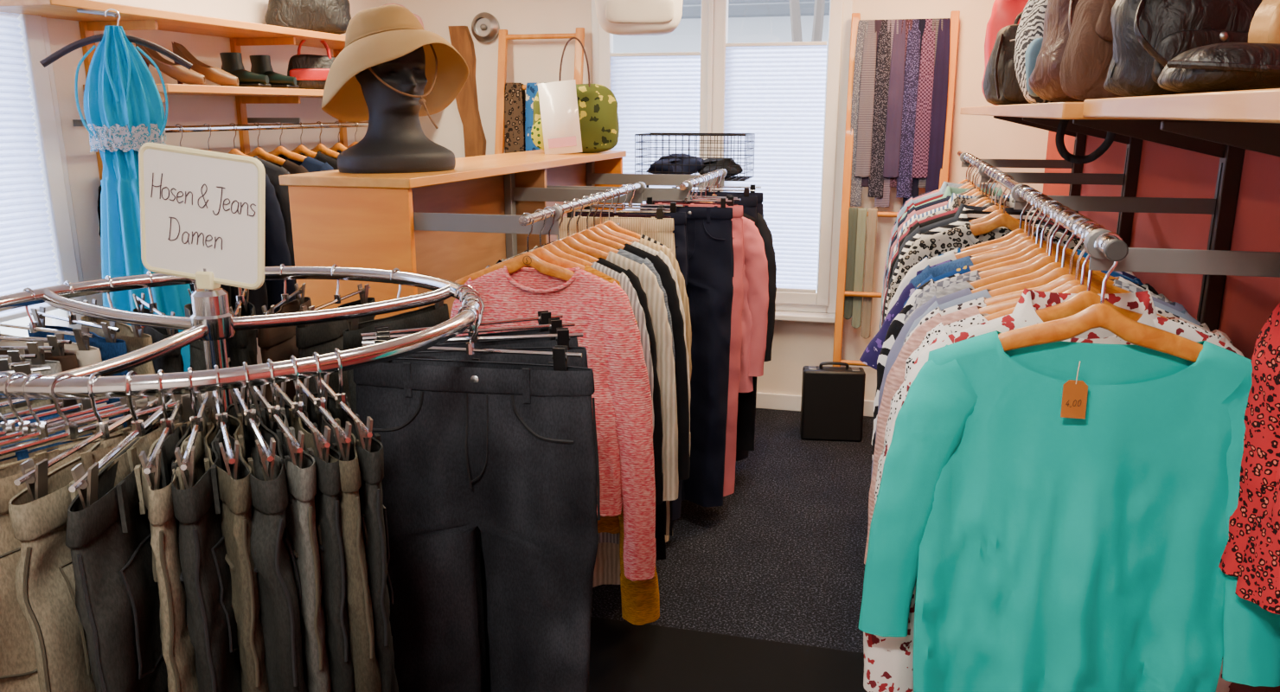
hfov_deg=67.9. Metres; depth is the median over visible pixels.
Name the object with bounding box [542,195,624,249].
wooden hanger
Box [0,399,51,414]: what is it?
trousers
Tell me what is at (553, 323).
hanger
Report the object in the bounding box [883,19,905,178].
necktie
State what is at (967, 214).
shirt
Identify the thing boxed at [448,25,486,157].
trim
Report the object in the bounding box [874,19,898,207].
necktie
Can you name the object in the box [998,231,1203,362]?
wooden hanger
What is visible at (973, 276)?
shirt
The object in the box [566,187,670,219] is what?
hanger
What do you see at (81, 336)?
hanger
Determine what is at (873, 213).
necktie
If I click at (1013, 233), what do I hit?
wooden hanger
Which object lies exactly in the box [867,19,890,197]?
necktie
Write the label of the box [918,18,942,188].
necktie
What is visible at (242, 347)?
trousers
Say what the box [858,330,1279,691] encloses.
shirt
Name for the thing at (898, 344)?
shirt
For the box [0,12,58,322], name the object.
blind
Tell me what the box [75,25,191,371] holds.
dress
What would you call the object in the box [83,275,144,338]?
hanger
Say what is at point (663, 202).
trousers
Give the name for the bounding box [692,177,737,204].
hanger
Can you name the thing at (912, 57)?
necktie
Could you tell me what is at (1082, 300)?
wooden hanger
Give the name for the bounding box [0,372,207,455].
hanger
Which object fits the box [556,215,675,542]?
trousers
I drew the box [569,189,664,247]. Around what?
wooden hanger
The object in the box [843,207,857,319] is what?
necktie
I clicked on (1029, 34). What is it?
shoulder bag
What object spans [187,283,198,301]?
hanger
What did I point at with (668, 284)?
sweater
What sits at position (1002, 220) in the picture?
wooden hanger
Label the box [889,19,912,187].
necktie
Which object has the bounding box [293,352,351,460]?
hanger
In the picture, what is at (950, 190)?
shirt
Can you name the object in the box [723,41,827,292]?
blind
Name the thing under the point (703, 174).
wooden hanger
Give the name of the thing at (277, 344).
trousers
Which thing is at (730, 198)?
hanger
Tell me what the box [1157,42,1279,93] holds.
clutch bag
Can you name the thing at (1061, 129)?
strap
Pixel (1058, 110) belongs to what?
wall shelf
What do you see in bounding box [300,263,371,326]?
hanger
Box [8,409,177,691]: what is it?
trousers
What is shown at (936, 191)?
shirt
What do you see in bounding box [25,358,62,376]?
trousers
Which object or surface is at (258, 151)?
wooden hanger
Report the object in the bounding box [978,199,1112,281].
wooden hanger
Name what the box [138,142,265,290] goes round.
sign
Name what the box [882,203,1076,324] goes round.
shirt
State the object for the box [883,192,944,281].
shirt
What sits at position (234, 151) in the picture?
wooden hanger
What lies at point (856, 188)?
necktie
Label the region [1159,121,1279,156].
shelf bracket
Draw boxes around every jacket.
[97,184,230,358]
[230,280,268,354]
[252,155,297,299]
[264,173,295,313]
[267,156,334,172]
[269,159,308,174]
[277,151,338,170]
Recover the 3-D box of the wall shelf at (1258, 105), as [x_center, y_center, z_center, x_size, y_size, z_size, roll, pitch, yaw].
[0.779,-0.228,0.905,0.435,0.028,1.295,4,14,14]
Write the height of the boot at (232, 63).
0.137 m
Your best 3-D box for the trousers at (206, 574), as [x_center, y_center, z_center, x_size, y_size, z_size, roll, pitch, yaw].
[-0.545,0.596,1.292,0.080,0.986,0.327,-5,15,-19]
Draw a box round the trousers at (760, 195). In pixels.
[690,191,763,435]
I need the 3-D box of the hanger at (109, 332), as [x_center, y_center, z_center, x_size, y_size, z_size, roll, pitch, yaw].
[-1.045,-0.061,1.750,0.296,0.119,0.020,9,16,31]
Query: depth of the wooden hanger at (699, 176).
3.75 m
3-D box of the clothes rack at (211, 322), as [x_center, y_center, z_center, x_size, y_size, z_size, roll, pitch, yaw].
[-0.690,0.551,1.681,0.856,1.320,0.856,4,14,14]
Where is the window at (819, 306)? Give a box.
[591,0,853,323]
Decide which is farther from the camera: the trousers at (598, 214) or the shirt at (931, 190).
the shirt at (931, 190)
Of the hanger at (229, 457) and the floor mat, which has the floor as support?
the floor mat
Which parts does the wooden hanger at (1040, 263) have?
hanger arm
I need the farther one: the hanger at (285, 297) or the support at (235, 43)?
the support at (235, 43)
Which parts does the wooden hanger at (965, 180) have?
hanger arm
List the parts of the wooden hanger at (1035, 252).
hanger arm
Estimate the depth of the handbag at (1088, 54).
1.87 m
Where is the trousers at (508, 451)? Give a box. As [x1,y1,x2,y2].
[352,356,600,691]
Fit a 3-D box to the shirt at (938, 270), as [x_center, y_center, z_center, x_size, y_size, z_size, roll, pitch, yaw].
[0.819,0.131,2.078,0.593,0.647,0.091,6,15,21]
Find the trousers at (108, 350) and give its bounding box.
[27,325,127,419]
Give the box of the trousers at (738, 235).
[642,202,744,496]
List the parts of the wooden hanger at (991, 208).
hanger arm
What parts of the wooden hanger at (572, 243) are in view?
hanger arm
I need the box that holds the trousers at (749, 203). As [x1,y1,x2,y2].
[690,194,758,460]
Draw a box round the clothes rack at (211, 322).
[0,266,480,412]
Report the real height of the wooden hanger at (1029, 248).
0.202 m
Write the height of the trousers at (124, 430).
0.976 m
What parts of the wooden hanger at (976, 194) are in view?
hanger arm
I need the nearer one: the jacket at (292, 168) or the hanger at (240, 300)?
the hanger at (240, 300)
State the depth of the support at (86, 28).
3.30 m
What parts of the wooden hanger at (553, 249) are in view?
hanger arm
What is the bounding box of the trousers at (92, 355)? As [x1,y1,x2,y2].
[0,333,108,418]
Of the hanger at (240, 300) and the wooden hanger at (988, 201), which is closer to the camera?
the hanger at (240, 300)
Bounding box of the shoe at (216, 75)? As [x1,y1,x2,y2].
[171,41,238,85]
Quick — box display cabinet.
[278,149,626,319]
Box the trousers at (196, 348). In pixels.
[184,303,208,411]
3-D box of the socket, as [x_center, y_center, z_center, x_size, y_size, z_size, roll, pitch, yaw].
[-0.690,-0.106,1.519,0.032,0.028,0.022,3,14,14]
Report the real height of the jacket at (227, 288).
0.683 m
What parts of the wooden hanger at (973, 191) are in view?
hanger arm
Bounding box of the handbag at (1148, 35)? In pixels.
[1103,0,1262,96]
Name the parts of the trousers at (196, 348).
leg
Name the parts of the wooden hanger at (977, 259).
hanger arm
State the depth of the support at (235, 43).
4.08 m
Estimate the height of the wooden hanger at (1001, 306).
0.202 m
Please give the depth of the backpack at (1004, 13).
3.62 m
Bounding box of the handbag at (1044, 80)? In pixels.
[1028,0,1084,102]
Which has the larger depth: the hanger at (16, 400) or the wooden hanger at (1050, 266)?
the wooden hanger at (1050, 266)
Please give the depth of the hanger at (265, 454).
1.17 m
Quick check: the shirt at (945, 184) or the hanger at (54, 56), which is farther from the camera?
the shirt at (945, 184)
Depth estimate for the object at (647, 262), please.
2.75 m
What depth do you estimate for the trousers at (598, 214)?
3.25 m
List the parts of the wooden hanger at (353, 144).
hanger arm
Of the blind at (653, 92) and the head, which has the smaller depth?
the head
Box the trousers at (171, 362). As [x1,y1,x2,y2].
[133,307,184,409]
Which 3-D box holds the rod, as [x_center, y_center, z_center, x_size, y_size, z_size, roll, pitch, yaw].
[-1.641,-1.007,2.875,0.155,0.032,0.014,6,15,21]
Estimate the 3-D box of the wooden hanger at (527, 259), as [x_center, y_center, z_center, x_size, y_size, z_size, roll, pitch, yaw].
[-0.282,-0.234,2.393,0.410,0.202,0.015,3,14,11]
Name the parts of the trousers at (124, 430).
leg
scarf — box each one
[504,83,525,153]
[524,82,540,151]
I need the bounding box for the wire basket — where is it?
[634,132,755,203]
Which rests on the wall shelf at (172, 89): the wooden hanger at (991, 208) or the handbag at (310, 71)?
the handbag at (310, 71)
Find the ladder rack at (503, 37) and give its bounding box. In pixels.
[494,27,584,153]
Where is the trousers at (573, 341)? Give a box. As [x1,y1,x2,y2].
[421,337,578,691]
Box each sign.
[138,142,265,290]
[537,79,582,154]
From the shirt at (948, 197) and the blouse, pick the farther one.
the shirt at (948, 197)
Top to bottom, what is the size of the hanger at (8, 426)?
0.119 m
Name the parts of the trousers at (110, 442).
leg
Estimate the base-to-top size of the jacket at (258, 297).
0.702 m
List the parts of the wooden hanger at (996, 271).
hanger arm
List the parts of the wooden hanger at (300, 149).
hanger arm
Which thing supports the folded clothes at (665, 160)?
in the wire basket
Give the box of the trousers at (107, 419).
[0,417,108,449]
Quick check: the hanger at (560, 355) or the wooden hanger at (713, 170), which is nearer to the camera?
the hanger at (560, 355)
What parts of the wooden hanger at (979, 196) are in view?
hanger arm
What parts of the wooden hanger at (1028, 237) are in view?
hanger arm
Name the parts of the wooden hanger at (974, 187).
hanger arm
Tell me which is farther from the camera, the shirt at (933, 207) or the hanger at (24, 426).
the shirt at (933, 207)
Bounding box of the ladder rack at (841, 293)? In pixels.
[832,10,959,366]
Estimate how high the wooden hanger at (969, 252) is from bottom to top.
0.202 m
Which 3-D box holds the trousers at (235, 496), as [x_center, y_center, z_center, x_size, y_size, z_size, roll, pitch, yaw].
[-0.518,0.584,1.300,0.078,0.966,0.301,-7,15,-26]
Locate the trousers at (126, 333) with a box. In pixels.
[80,315,158,409]
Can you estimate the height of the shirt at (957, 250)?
0.702 m
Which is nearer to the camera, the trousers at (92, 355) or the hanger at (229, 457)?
the hanger at (229, 457)
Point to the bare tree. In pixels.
(796, 25)
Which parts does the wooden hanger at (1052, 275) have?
hanger arm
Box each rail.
[413,181,645,235]
[546,168,726,202]
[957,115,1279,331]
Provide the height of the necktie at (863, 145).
0.750 m
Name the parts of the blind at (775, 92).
rail, rail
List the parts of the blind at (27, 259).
rail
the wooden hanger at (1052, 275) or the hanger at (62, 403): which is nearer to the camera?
the hanger at (62, 403)
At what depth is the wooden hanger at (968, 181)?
3.63 m
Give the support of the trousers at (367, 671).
hanging from the hanger at (341, 436)
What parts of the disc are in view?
knob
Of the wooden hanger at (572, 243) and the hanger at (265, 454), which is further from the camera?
the wooden hanger at (572, 243)
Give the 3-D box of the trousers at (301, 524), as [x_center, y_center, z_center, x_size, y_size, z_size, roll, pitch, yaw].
[-0.464,0.577,1.329,0.078,0.966,0.301,-8,16,-30]
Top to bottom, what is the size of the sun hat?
0.359 m
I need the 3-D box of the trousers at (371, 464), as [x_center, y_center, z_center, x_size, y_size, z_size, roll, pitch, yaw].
[-0.397,0.564,1.382,0.078,0.966,0.301,-8,16,-29]
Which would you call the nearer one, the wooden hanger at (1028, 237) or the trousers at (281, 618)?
the trousers at (281, 618)
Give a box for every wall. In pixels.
[44,0,385,388]
[385,0,1048,400]
[1042,130,1279,691]
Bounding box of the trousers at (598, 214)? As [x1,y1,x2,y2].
[577,211,671,217]
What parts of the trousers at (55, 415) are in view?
leg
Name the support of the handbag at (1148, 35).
on the wall shelf at (1058, 110)
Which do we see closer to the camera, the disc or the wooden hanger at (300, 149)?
the wooden hanger at (300, 149)
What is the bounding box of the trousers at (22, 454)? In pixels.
[0,413,151,461]
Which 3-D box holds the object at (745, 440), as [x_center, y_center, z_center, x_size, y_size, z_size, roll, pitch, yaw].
[0.275,-0.056,3.988,0.438,1.040,0.105,2,14,8]
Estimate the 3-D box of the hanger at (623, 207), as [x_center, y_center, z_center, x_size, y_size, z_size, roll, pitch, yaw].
[-0.056,-0.486,3.240,0.333,0.119,0.020,5,15,20]
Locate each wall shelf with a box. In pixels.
[0,0,345,49]
[83,83,323,97]
[960,102,1145,119]
[1082,88,1279,123]
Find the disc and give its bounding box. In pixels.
[471,12,499,42]
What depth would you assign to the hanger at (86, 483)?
1.02 m
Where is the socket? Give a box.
[195,271,220,289]
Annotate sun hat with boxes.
[321,4,469,128]
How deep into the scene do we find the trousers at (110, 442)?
1.17 m
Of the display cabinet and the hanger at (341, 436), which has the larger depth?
the display cabinet
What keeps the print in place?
attached to the paper sign at (558, 99)
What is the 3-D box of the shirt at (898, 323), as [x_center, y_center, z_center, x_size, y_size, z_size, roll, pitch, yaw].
[0.792,0.137,1.950,0.612,0.573,0.100,1,14,6]
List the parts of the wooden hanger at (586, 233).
hanger arm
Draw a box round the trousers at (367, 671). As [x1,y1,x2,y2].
[288,394,381,691]
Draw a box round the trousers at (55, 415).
[0,409,77,430]
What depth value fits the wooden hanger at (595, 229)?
2.92 m
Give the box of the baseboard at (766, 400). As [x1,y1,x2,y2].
[755,391,874,416]
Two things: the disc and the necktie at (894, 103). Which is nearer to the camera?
the necktie at (894, 103)
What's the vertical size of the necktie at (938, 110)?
0.844 m
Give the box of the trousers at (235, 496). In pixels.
[204,409,268,691]
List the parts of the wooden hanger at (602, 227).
hanger arm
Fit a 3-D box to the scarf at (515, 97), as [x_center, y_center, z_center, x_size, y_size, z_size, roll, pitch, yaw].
[-0.670,-1.147,5.127,0.113,0.525,0.072,4,14,14]
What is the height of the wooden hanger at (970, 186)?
0.202 m
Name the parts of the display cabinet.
panel, panel, divider panel, panel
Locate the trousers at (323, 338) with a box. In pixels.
[295,297,375,405]
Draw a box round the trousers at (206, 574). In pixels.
[171,408,242,691]
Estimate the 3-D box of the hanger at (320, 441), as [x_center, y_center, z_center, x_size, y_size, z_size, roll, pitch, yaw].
[-0.440,0.070,1.221,0.020,0.119,0.296,-8,16,-31]
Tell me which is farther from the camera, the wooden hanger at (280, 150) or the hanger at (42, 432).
the wooden hanger at (280, 150)
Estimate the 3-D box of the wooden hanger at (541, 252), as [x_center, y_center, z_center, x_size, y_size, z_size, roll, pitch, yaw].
[-0.259,-0.256,2.480,0.410,0.202,0.014,3,14,12]
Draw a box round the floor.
[591,408,873,652]
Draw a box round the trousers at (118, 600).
[65,409,191,691]
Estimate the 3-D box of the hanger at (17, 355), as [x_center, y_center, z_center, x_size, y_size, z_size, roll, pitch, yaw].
[-1.100,0.005,1.479,0.296,0.119,0.020,-2,14,-7]
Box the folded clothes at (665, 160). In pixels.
[646,153,704,174]
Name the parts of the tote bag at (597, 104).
handle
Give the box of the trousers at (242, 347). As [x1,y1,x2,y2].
[225,299,261,404]
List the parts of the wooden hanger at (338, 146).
hanger arm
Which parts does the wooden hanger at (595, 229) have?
hanger arm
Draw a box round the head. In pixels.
[337,45,455,173]
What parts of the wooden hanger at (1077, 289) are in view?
hanger arm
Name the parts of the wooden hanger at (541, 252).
hanger arm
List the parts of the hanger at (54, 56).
arm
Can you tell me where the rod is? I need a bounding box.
[76,8,117,17]
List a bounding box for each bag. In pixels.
[531,37,619,153]
[1013,0,1055,103]
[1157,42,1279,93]
[1248,0,1279,43]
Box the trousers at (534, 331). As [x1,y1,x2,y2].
[439,328,549,691]
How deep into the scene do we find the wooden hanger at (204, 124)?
3.59 m
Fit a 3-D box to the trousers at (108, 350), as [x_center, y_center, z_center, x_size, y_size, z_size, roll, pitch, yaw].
[-1.044,0.444,1.875,0.296,0.963,0.078,9,16,31]
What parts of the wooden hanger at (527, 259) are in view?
hanger arm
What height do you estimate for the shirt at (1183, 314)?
0.647 m
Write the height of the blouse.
0.494 m
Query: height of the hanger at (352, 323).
0.119 m
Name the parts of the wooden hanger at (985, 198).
hanger arm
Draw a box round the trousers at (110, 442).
[0,417,158,474]
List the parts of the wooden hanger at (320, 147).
hanger arm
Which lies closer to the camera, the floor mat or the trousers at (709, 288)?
the floor mat
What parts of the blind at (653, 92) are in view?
rail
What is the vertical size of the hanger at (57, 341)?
0.119 m
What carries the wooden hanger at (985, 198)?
hanging from the clothes rack at (1216, 262)
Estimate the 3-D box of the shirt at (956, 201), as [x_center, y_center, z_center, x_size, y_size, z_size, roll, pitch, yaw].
[1.077,-0.133,3.050,0.593,0.692,0.091,2,14,10]
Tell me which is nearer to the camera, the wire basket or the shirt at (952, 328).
the shirt at (952, 328)
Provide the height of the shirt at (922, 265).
0.558 m
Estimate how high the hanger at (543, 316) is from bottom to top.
0.119 m
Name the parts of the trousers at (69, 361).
leg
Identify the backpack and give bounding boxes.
[981,0,1028,105]
[982,12,1030,105]
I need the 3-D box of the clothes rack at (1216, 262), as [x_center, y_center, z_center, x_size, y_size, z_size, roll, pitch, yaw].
[1.215,-0.161,2.723,0.461,0.965,3.060,4,14,14]
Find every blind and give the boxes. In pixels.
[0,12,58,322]
[610,51,700,210]
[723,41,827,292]
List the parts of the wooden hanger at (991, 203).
hanger arm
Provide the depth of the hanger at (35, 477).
1.06 m
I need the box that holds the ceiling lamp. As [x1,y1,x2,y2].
[595,0,682,35]
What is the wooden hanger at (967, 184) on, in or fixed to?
hanging from the clothes rack at (1216, 262)
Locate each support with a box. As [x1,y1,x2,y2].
[78,19,165,184]
[229,37,300,154]
[332,49,347,147]
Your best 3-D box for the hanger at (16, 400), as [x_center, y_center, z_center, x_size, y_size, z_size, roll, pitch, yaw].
[-0.885,0.078,1.187,0.020,0.119,0.370,9,17,33]
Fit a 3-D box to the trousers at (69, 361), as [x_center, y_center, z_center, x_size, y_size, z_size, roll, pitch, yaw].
[-1.097,0.475,1.745,0.300,0.963,0.074,3,14,10]
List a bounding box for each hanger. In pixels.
[0,287,95,350]
[0,332,71,356]
[0,339,54,364]
[0,347,37,370]
[0,356,17,371]
[0,371,140,441]
[0,371,158,435]
[0,372,158,447]
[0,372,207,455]
[0,398,56,409]
[0,398,108,428]
[0,399,76,420]
[6,361,51,375]
[11,398,27,409]
[13,371,169,501]
[29,281,120,342]
[39,8,192,69]
[68,370,174,508]
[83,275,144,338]
[132,270,174,334]
[139,369,182,490]
[174,123,183,147]
[174,366,212,489]
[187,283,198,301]
[203,123,211,151]
[207,364,239,479]
[227,122,252,157]
[229,287,249,317]
[229,361,275,480]
[245,122,285,165]
[249,358,304,468]
[257,121,307,162]
[261,263,305,314]
[269,355,331,462]
[287,122,316,158]
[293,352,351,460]
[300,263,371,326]
[310,121,339,159]
[313,347,373,452]
[320,121,347,155]
[346,121,358,147]
[346,268,443,331]
[360,284,563,337]
[361,295,582,350]
[362,288,575,340]
[362,304,582,371]
[454,212,574,284]
[486,209,585,269]
[502,206,592,266]
[513,204,598,262]
[529,200,608,259]
[541,198,618,253]
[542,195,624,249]
[561,193,632,244]
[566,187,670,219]
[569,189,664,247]
[583,185,670,217]
[592,183,683,212]
[595,192,639,242]
[642,179,731,208]
[652,178,740,205]
[672,172,755,196]
[675,169,761,192]
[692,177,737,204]
[697,175,705,202]
[702,173,710,202]
[711,170,718,195]
[931,153,974,191]
[954,186,1089,261]
[957,158,994,196]
[959,155,979,188]
[960,184,1077,254]
[961,154,973,184]
[962,159,991,196]
[963,196,1118,279]
[965,156,979,188]
[967,164,1008,207]
[968,172,1029,224]
[968,201,1114,288]
[969,193,1100,271]
[970,174,1036,236]
[970,191,1089,265]
[971,160,988,196]
[971,189,1089,262]
[971,205,1130,293]
[973,162,991,198]
[976,166,1002,207]
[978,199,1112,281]
[978,217,1167,318]
[982,167,1000,207]
[982,169,1005,211]
[983,220,1099,320]
[984,213,1108,306]
[988,209,1124,297]
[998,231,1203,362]
[1035,224,1142,321]
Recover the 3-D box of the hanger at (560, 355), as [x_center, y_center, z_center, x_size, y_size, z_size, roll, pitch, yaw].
[-0.275,-0.008,1.535,0.370,0.119,0.020,2,14,10]
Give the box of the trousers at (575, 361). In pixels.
[404,346,588,691]
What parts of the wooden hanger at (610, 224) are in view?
hanger arm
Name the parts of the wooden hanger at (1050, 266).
hanger arm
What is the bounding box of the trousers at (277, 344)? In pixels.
[257,296,311,403]
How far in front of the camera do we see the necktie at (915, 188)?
4.66 m
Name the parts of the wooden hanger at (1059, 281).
hanger arm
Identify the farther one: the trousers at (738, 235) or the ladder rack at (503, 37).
the ladder rack at (503, 37)
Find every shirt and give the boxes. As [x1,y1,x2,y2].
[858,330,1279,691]
[859,259,1136,370]
[863,288,1243,691]
[864,305,1233,564]
[867,287,1187,528]
[871,251,1135,445]
[872,273,1158,457]
[874,313,1231,506]
[879,181,1004,325]
[879,192,1051,328]
[880,185,1002,318]
[880,195,1055,327]
[881,207,1063,326]
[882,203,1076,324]
[883,189,1007,273]
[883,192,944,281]
[883,195,1043,284]
[883,199,1047,298]
[883,211,1071,318]
[884,207,1080,318]
[886,223,1087,313]
[893,190,1007,226]
[902,264,1142,307]
[902,288,1201,345]
[903,270,1171,321]
[903,280,1171,325]
[903,296,1211,344]
[908,256,1143,288]
[921,247,1089,261]
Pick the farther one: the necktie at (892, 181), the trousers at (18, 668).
the necktie at (892, 181)
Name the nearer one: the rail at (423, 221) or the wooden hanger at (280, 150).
the rail at (423, 221)
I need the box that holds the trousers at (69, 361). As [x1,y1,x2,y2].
[0,350,78,371]
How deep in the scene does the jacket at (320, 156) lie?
4.14 m
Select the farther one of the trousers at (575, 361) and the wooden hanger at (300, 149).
the wooden hanger at (300, 149)
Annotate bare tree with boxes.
[789,0,825,42]
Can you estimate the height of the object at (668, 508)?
1.040 m
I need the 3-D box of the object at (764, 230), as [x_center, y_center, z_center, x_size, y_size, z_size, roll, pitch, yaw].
[0.324,-0.251,4.144,0.546,0.744,0.112,4,14,16]
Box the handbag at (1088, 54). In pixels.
[1059,0,1123,101]
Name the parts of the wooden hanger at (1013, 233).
hanger arm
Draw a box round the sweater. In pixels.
[449,265,656,581]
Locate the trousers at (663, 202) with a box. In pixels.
[654,201,737,205]
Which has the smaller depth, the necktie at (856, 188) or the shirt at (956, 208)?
the shirt at (956, 208)
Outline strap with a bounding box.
[1055,119,1115,163]
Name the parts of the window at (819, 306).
sash, sash, sill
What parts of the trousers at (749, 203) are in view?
leg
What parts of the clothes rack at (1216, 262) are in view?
rail arm, shelf bracket, rail, rail arm, shelf bracket, rail arm, shelf bracket, rail arm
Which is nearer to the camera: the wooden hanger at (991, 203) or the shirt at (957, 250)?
the shirt at (957, 250)
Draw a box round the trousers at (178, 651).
[134,416,205,691]
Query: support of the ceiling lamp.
hanging from the ceiling
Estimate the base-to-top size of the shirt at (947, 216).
0.683 m
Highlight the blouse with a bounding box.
[1218,303,1279,614]
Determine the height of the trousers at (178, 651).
0.966 m
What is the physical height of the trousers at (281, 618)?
0.976 m
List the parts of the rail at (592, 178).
rail arm, rail arm, rail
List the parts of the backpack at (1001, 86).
handle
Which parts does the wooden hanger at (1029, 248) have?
hanger arm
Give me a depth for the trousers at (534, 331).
1.82 m
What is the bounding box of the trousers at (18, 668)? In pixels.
[0,409,217,691]
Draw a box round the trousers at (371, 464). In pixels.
[308,392,398,691]
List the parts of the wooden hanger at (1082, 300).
hanger arm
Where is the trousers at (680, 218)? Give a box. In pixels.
[575,211,688,520]
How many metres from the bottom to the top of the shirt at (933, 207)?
0.683 m
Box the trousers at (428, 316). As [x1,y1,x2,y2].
[343,303,449,414]
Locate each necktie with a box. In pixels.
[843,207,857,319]
[849,19,868,206]
[851,207,867,328]
[854,19,876,177]
[861,19,881,186]
[861,208,877,339]
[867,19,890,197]
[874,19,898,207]
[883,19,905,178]
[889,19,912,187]
[896,19,921,198]
[902,19,926,204]
[911,18,935,179]
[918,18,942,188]
[925,18,950,192]
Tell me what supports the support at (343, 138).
attached to the wall at (183, 110)
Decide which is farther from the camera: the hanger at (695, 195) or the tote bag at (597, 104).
the tote bag at (597, 104)
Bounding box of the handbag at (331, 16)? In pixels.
[264,0,351,34]
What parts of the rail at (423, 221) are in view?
rail arm, rail arm, rail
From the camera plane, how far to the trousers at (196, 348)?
1.84 m
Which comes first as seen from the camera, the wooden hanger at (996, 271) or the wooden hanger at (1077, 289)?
the wooden hanger at (1077, 289)
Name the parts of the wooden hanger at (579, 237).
hanger arm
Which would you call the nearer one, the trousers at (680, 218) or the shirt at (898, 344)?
the shirt at (898, 344)
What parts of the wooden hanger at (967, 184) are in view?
hanger arm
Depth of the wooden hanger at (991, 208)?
2.69 m
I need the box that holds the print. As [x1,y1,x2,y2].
[547,135,576,148]
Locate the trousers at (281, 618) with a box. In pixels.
[223,402,308,691]
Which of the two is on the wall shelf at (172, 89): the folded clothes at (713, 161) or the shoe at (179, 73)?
the shoe at (179, 73)
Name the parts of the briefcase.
handle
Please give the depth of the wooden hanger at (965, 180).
3.73 m
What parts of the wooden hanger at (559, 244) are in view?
hanger arm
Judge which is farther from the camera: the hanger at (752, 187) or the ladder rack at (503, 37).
the ladder rack at (503, 37)
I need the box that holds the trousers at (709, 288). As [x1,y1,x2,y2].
[640,205,734,507]
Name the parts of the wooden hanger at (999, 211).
hanger arm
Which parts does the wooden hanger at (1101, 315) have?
hanger arm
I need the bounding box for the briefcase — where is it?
[800,361,865,441]
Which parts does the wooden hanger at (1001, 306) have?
hanger arm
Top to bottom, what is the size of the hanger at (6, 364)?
0.119 m
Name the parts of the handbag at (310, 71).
red trim, handle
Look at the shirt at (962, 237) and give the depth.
2.52 m
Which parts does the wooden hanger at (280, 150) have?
hanger arm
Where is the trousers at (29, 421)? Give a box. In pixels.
[0,421,64,447]
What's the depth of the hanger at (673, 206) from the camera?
3.32 m
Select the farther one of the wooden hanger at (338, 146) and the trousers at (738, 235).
the wooden hanger at (338, 146)
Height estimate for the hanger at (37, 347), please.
0.119 m
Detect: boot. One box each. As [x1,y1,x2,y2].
[219,51,271,87]
[249,54,299,88]
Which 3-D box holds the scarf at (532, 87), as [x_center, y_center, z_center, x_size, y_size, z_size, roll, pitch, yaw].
[-0.563,-1.140,5.100,0.093,0.525,0.072,4,14,14]
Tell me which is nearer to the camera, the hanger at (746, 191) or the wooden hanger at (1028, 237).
the wooden hanger at (1028, 237)
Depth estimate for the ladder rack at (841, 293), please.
4.71 m
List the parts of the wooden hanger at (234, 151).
hanger arm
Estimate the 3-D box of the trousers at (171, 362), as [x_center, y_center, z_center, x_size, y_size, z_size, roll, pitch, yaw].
[-0.951,0.427,1.983,0.080,0.983,0.320,-11,18,-38]
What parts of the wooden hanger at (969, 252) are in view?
hanger arm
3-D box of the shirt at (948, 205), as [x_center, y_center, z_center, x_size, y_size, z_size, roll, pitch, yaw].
[1.103,-0.157,3.146,0.593,0.692,0.091,3,14,11]
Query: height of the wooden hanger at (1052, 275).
0.202 m
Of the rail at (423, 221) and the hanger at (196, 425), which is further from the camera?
the rail at (423, 221)
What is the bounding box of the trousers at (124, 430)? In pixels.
[0,415,156,467]
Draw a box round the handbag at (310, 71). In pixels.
[287,39,335,89]
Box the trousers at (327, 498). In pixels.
[267,400,355,691]
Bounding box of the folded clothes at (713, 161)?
[697,158,742,177]
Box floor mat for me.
[588,616,867,691]
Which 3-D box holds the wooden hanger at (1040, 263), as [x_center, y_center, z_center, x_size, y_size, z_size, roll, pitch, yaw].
[0.759,-0.166,1.762,0.410,0.202,0.014,1,14,6]
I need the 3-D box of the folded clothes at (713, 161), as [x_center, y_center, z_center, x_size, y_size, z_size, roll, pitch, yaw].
[0.373,-0.860,4.582,0.240,0.089,0.235,4,14,14]
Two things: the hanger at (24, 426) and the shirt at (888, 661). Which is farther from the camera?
the shirt at (888, 661)
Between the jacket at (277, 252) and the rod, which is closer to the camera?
the rod
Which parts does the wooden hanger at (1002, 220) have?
hanger arm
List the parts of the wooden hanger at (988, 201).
hanger arm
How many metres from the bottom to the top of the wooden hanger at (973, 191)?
0.202 m
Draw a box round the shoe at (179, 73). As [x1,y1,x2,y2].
[135,44,205,84]
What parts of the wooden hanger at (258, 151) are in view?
hanger arm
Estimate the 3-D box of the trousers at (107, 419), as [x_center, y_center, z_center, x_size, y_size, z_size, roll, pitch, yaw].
[-0.797,0.589,1.278,0.078,0.966,0.301,9,17,33]
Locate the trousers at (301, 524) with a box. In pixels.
[246,403,331,691]
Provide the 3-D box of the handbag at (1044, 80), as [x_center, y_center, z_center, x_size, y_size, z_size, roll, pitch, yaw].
[1.095,-0.779,2.257,0.271,0.401,0.222,-2,14,-7]

